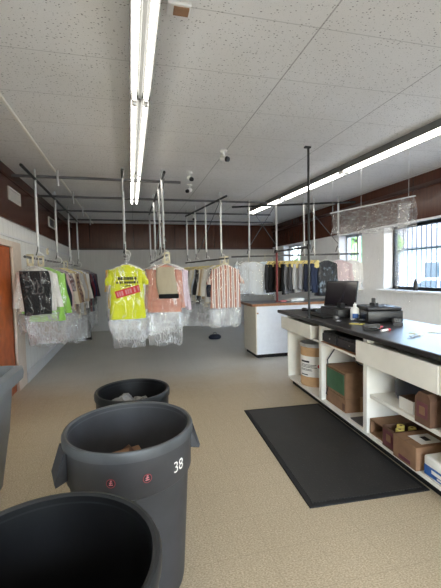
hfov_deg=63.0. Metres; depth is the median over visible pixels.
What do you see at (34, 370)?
baseboard
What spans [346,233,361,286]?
window
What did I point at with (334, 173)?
fluorescent fixture
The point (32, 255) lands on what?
tag
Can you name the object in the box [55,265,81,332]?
shirt
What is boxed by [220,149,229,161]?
ceiling camera
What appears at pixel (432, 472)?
print
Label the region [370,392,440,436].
shelf
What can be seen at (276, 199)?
fluorescent fixture
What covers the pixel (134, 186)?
fluorescent fixture
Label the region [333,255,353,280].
shirt
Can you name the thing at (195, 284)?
shirt
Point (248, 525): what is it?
floor
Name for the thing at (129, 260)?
shirt
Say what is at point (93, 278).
shirt
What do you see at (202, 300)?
shirt
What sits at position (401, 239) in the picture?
leafy tree
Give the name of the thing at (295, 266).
jacket
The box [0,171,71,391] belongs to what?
wall
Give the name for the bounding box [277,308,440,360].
countertop
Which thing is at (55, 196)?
pipe
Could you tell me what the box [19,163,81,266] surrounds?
rail
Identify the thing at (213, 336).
bag
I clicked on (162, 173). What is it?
rail
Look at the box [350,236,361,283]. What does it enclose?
bars
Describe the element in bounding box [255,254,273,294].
shirt
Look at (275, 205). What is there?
rail
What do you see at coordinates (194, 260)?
shirt
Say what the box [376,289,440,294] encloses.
sill
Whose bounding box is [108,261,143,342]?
shirt
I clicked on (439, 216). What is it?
trim
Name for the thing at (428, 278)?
parked car
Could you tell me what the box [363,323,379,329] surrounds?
stapler
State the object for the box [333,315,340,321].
gun
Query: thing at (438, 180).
trim
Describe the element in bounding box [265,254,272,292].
jacket
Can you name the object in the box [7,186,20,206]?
air vent
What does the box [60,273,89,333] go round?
shirt
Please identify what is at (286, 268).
jacket
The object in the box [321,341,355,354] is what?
shelf
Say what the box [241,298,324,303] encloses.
island countertop
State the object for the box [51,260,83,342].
shirt
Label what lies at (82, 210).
pipe
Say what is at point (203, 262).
shirt
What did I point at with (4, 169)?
trim
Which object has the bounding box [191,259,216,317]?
shirt
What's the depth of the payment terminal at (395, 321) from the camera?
3.68 m
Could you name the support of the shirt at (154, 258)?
hanging from the rail at (162, 173)
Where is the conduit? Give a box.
[0,93,92,223]
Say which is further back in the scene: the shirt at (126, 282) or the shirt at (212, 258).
the shirt at (212, 258)
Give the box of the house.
[398,223,440,285]
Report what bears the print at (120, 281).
on the shirt at (126, 282)
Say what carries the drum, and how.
on the counter at (386, 356)
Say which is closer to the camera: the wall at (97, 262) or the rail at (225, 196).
the rail at (225, 196)
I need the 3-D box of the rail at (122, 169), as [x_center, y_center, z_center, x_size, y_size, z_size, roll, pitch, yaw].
[-1.439,-1.152,5.463,0.110,1.274,1.560,-2,3,-15]
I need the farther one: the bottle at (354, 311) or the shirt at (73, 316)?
the shirt at (73, 316)
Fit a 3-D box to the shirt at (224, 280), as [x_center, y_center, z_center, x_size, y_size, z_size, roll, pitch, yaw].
[0.095,-0.032,6.608,0.738,1.306,0.150,-2,3,-15]
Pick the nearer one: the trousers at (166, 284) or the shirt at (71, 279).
the trousers at (166, 284)
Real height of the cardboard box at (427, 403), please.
0.240 m
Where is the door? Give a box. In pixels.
[0,245,16,395]
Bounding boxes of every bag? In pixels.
[209,332,220,339]
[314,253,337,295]
[395,378,424,398]
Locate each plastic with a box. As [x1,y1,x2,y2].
[113,393,133,400]
[133,395,146,399]
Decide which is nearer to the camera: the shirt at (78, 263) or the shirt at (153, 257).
the shirt at (153, 257)
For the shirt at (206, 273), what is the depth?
6.79 m
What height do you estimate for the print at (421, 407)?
0.060 m
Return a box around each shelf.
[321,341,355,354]
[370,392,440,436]
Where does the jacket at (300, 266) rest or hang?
hanging from the rail at (275, 205)
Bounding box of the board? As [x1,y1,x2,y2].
[351,416,362,426]
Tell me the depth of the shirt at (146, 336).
5.13 m
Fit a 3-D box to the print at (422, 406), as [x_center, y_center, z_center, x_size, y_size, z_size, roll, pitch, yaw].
[1.476,0.852,2.637,0.002,0.115,0.104,-2,3,-11]
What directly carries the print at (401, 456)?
attached to the cardboard box at (411, 447)
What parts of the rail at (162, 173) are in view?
rail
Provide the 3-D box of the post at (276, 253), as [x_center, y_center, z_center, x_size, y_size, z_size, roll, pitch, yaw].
[1.100,-0.342,7.020,0.100,1.000,0.098,-2,3,-14]
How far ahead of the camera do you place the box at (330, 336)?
3.98 m
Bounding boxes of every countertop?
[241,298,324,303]
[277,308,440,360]
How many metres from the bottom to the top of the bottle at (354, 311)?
0.200 m
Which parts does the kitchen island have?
panel, panel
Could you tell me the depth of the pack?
2.56 m
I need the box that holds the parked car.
[409,277,440,287]
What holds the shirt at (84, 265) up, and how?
hanging from the rail at (33, 176)
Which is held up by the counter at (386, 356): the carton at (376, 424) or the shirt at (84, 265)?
the carton at (376, 424)
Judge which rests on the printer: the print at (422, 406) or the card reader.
the card reader
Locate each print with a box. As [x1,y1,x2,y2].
[115,285,140,298]
[116,277,137,285]
[383,428,392,448]
[386,434,390,442]
[398,453,409,464]
[417,400,427,419]
[419,405,424,415]
[424,463,440,483]
[431,470,440,482]
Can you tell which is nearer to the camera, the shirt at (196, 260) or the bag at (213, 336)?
the shirt at (196, 260)
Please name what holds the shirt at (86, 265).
hanging from the rail at (33, 176)
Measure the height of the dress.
1.636 m
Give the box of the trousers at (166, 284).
[153,257,181,298]
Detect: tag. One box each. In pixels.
[26,254,33,265]
[37,256,43,266]
[164,252,169,262]
[224,256,228,264]
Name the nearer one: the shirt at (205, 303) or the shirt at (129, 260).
the shirt at (129, 260)
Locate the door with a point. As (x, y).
(7, 347)
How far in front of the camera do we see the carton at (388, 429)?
3.08 m
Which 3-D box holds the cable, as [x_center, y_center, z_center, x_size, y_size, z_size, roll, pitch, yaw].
[1.308,0.896,4.171,0.171,0.668,0.055,-2,3,-14]
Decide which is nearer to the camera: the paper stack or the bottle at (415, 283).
the bottle at (415, 283)
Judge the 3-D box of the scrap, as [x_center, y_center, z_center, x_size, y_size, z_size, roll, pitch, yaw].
[-0.544,0.937,2.085,0.180,0.057,0.150,-3,4,-34]
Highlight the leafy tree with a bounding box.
[350,235,404,259]
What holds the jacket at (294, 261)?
hanging from the rail at (275, 205)
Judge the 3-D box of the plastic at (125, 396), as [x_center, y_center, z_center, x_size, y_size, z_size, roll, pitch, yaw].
[-0.715,0.871,2.635,0.264,0.288,0.247,-1,3,10]
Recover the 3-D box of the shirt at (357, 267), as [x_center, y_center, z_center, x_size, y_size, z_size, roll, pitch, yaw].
[2.660,-0.433,7.300,0.554,0.838,0.147,-1,3,6]
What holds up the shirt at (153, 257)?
hanging from the rail at (162, 173)
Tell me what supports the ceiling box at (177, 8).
attached to the ceiling
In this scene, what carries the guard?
hanging from the ceiling
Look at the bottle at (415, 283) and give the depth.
5.94 m
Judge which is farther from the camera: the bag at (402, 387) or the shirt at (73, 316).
the shirt at (73, 316)
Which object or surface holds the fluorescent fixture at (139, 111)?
attached to the ceiling
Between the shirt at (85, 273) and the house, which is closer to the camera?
the shirt at (85, 273)
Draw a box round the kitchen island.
[241,298,324,357]
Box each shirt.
[12,256,63,334]
[22,256,71,346]
[27,260,63,343]
[32,258,71,342]
[37,258,73,339]
[41,259,75,338]
[44,259,79,335]
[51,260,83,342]
[54,263,84,338]
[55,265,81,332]
[57,262,87,342]
[60,262,89,338]
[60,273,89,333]
[68,262,92,337]
[76,264,94,327]
[78,263,95,328]
[81,263,96,324]
[83,265,98,323]
[86,265,100,325]
[104,255,140,329]
[105,253,148,332]
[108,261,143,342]
[109,254,147,339]
[114,264,146,348]
[115,260,145,339]
[141,256,171,328]
[142,258,168,328]
[143,256,174,335]
[145,254,184,345]
[147,257,169,325]
[147,261,177,333]
[154,254,191,327]
[186,260,205,321]
[187,260,207,316]
[188,263,205,318]
[190,262,213,322]
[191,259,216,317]
[192,262,219,320]
[196,265,221,325]
[198,258,225,326]
[200,261,227,323]
[201,258,229,325]
[206,257,233,326]
[206,259,244,326]
[238,255,248,293]
[249,254,264,293]
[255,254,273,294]
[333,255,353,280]
[346,252,362,287]
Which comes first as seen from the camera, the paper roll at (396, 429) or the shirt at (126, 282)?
the paper roll at (396, 429)
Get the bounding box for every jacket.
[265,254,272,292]
[268,260,281,291]
[274,258,282,289]
[280,261,286,294]
[284,256,293,293]
[288,260,296,289]
[292,253,303,292]
[298,253,307,289]
[303,253,313,291]
[310,253,319,292]
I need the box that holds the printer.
[355,304,402,322]
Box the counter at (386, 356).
[277,308,440,495]
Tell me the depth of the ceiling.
3.09 m
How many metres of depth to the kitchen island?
6.82 m
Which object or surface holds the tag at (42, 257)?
hanging from the rail at (33, 176)
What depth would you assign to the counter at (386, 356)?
3.33 m
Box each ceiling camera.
[185,184,191,192]
[186,171,193,180]
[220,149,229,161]
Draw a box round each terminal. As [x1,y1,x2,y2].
[321,281,358,317]
[391,317,402,325]
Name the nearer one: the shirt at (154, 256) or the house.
the shirt at (154, 256)
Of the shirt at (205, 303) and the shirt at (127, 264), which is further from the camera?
the shirt at (205, 303)
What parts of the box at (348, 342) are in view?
drawer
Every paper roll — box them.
[395,428,403,431]
[397,424,404,430]
[408,426,416,430]
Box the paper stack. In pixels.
[284,298,303,300]
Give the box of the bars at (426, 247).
[398,223,440,286]
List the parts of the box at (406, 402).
lid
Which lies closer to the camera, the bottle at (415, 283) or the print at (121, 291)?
the print at (121, 291)
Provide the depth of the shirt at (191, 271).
7.71 m
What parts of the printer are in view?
scanner lid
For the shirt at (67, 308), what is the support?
hanging from the rail at (33, 176)
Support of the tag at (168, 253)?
hanging from the rail at (162, 173)
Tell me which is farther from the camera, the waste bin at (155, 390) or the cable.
the cable
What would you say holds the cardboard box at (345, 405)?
on the counter at (386, 356)
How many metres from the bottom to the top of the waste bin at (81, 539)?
0.847 m
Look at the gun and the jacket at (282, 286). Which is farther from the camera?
the jacket at (282, 286)
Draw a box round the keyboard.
[310,312,332,318]
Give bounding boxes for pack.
[424,452,440,484]
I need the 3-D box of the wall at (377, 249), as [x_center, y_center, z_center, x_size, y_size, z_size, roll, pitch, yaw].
[3.572,-0.300,5.010,0.330,3.120,14.000,-2,3,-14]
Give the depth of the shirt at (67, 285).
5.49 m
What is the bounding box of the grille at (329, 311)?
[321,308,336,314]
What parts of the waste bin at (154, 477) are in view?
handle, handle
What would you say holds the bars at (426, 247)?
in the wall at (377, 249)
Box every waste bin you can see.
[0,491,161,587]
[51,401,199,587]
[94,378,169,408]
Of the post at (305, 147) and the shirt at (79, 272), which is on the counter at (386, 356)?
the post at (305, 147)
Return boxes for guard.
[330,192,416,287]
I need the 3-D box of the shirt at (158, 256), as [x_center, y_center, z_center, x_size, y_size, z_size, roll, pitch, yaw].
[-0.988,0.028,5.711,0.576,1.264,0.163,-2,3,-9]
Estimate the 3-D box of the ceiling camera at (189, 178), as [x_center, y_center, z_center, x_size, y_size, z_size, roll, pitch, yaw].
[-0.448,-1.725,5.305,0.090,0.150,0.140,-3,4,-34]
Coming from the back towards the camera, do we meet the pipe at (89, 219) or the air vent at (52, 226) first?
the pipe at (89, 219)
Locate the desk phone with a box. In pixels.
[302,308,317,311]
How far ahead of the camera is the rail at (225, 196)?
7.39 m
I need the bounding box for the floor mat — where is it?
[244,403,429,508]
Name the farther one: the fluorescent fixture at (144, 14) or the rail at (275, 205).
the rail at (275, 205)
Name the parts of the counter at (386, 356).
drawer, drawer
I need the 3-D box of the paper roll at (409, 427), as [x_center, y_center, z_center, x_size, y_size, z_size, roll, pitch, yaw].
[1.616,1.208,3.035,0.064,0.165,0.062,-2,3,-11]
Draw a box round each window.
[289,244,299,260]
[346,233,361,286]
[393,219,440,290]
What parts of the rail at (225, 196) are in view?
rail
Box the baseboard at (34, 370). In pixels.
[27,339,67,382]
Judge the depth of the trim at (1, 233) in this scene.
5.70 m
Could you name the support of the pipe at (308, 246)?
attached to the post at (305, 147)
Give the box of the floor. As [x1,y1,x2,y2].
[0,323,440,587]
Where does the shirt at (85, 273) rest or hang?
hanging from the rail at (33, 176)
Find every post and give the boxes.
[275,253,279,301]
[304,146,311,317]
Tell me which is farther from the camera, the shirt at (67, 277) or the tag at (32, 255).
the shirt at (67, 277)
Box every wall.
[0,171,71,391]
[71,223,273,331]
[273,168,440,325]
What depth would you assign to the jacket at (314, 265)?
7.23 m
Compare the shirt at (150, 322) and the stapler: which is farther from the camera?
the shirt at (150, 322)
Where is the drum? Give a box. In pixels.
[300,339,318,387]
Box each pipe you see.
[11,170,180,185]
[37,191,267,203]
[53,206,270,216]
[64,216,272,224]
[275,244,310,252]
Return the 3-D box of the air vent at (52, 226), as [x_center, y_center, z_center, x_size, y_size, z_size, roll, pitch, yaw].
[-3.548,-1.488,7.569,0.015,0.200,0.580,-2,3,-14]
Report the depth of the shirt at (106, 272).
5.19 m
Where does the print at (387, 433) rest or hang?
attached to the carton at (388, 429)
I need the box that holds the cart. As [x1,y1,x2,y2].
[0,366,23,489]
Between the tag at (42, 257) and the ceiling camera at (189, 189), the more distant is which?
the ceiling camera at (189, 189)
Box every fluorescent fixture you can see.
[130,0,160,103]
[130,96,149,175]
[130,172,140,204]
[247,195,284,214]
[279,166,346,200]
[340,118,440,173]
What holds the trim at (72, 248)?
attached to the wall at (97, 262)
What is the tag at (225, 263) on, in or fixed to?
hanging from the rail at (225, 196)
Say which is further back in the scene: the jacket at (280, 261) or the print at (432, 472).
the jacket at (280, 261)
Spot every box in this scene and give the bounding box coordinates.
[166,0,190,16]
[323,330,350,345]
[326,362,362,398]
[326,387,362,412]
[338,335,362,352]
[393,430,440,470]
[399,394,414,414]
[415,390,440,428]
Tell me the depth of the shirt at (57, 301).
4.96 m
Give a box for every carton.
[370,415,410,440]
[382,421,426,451]
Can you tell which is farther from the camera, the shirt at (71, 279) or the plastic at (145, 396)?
the shirt at (71, 279)
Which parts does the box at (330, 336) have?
drawer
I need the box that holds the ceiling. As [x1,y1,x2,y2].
[0,0,440,225]
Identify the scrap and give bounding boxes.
[112,444,140,452]
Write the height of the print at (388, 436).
0.060 m
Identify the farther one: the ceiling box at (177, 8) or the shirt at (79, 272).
the shirt at (79, 272)
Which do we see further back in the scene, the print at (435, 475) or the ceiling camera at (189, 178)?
the ceiling camera at (189, 178)
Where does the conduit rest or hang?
attached to the ceiling
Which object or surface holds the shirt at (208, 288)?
hanging from the rail at (225, 196)
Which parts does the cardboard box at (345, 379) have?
green panel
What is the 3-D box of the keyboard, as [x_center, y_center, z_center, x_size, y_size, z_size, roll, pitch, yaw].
[1.265,0.269,4.554,0.160,0.028,0.420,-2,3,-11]
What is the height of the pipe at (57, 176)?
0.220 m
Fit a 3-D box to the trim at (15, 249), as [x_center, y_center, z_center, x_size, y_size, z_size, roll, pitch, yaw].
[-2.810,0.348,4.661,0.080,2.120,1.560,-2,3,-14]
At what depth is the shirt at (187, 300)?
5.33 m
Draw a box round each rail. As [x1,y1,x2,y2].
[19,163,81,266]
[121,167,130,260]
[148,169,168,264]
[185,192,228,263]
[231,196,359,257]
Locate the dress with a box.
[68,269,93,340]
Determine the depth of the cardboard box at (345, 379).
3.87 m
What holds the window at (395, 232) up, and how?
in the wall at (377, 249)
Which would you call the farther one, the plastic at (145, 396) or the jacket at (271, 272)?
the jacket at (271, 272)
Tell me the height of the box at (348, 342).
0.125 m
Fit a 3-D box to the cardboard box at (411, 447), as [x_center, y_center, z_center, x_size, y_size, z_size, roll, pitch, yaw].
[1.603,1.220,2.834,0.362,0.182,0.260,-2,3,-11]
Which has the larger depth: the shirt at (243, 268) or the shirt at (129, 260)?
the shirt at (243, 268)
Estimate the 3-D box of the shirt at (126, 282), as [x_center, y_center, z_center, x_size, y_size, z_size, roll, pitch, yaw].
[-1.280,-0.007,4.951,0.581,1.101,0.168,-2,3,-15]
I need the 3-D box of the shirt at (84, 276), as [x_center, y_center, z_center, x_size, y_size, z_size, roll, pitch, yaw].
[-2.859,0.125,6.968,0.623,1.508,0.179,-2,3,-11]
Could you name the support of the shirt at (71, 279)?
hanging from the rail at (33, 176)
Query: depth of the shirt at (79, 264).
7.79 m
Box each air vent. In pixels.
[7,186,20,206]
[48,216,54,229]
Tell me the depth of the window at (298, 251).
10.54 m
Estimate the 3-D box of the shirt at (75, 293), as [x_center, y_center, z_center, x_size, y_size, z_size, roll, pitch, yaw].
[-2.673,0.077,5.960,0.646,1.305,0.163,-2,3,-15]
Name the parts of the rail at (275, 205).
rail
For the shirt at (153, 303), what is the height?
1.337 m
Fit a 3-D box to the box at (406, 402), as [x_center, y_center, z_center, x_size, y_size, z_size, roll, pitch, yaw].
[1.588,0.889,2.916,0.200,0.104,0.170,-2,3,-11]
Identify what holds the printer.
on the counter at (386, 356)
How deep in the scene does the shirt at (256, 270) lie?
7.48 m
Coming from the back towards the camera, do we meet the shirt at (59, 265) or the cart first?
the shirt at (59, 265)
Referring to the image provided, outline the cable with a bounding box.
[326,349,334,394]
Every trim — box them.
[0,161,71,227]
[0,232,71,256]
[0,238,27,390]
[71,248,273,249]
[272,178,440,232]
[273,215,440,247]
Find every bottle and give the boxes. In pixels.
[350,302,358,319]
[413,279,417,290]
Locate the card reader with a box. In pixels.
[369,298,377,305]
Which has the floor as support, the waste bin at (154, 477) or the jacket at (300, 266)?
the waste bin at (154, 477)
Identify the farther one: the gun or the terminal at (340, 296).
the terminal at (340, 296)
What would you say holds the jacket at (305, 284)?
hanging from the rail at (275, 205)
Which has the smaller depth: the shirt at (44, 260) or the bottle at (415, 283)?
the shirt at (44, 260)
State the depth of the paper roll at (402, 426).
3.07 m
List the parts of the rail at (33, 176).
rail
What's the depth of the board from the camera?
3.61 m

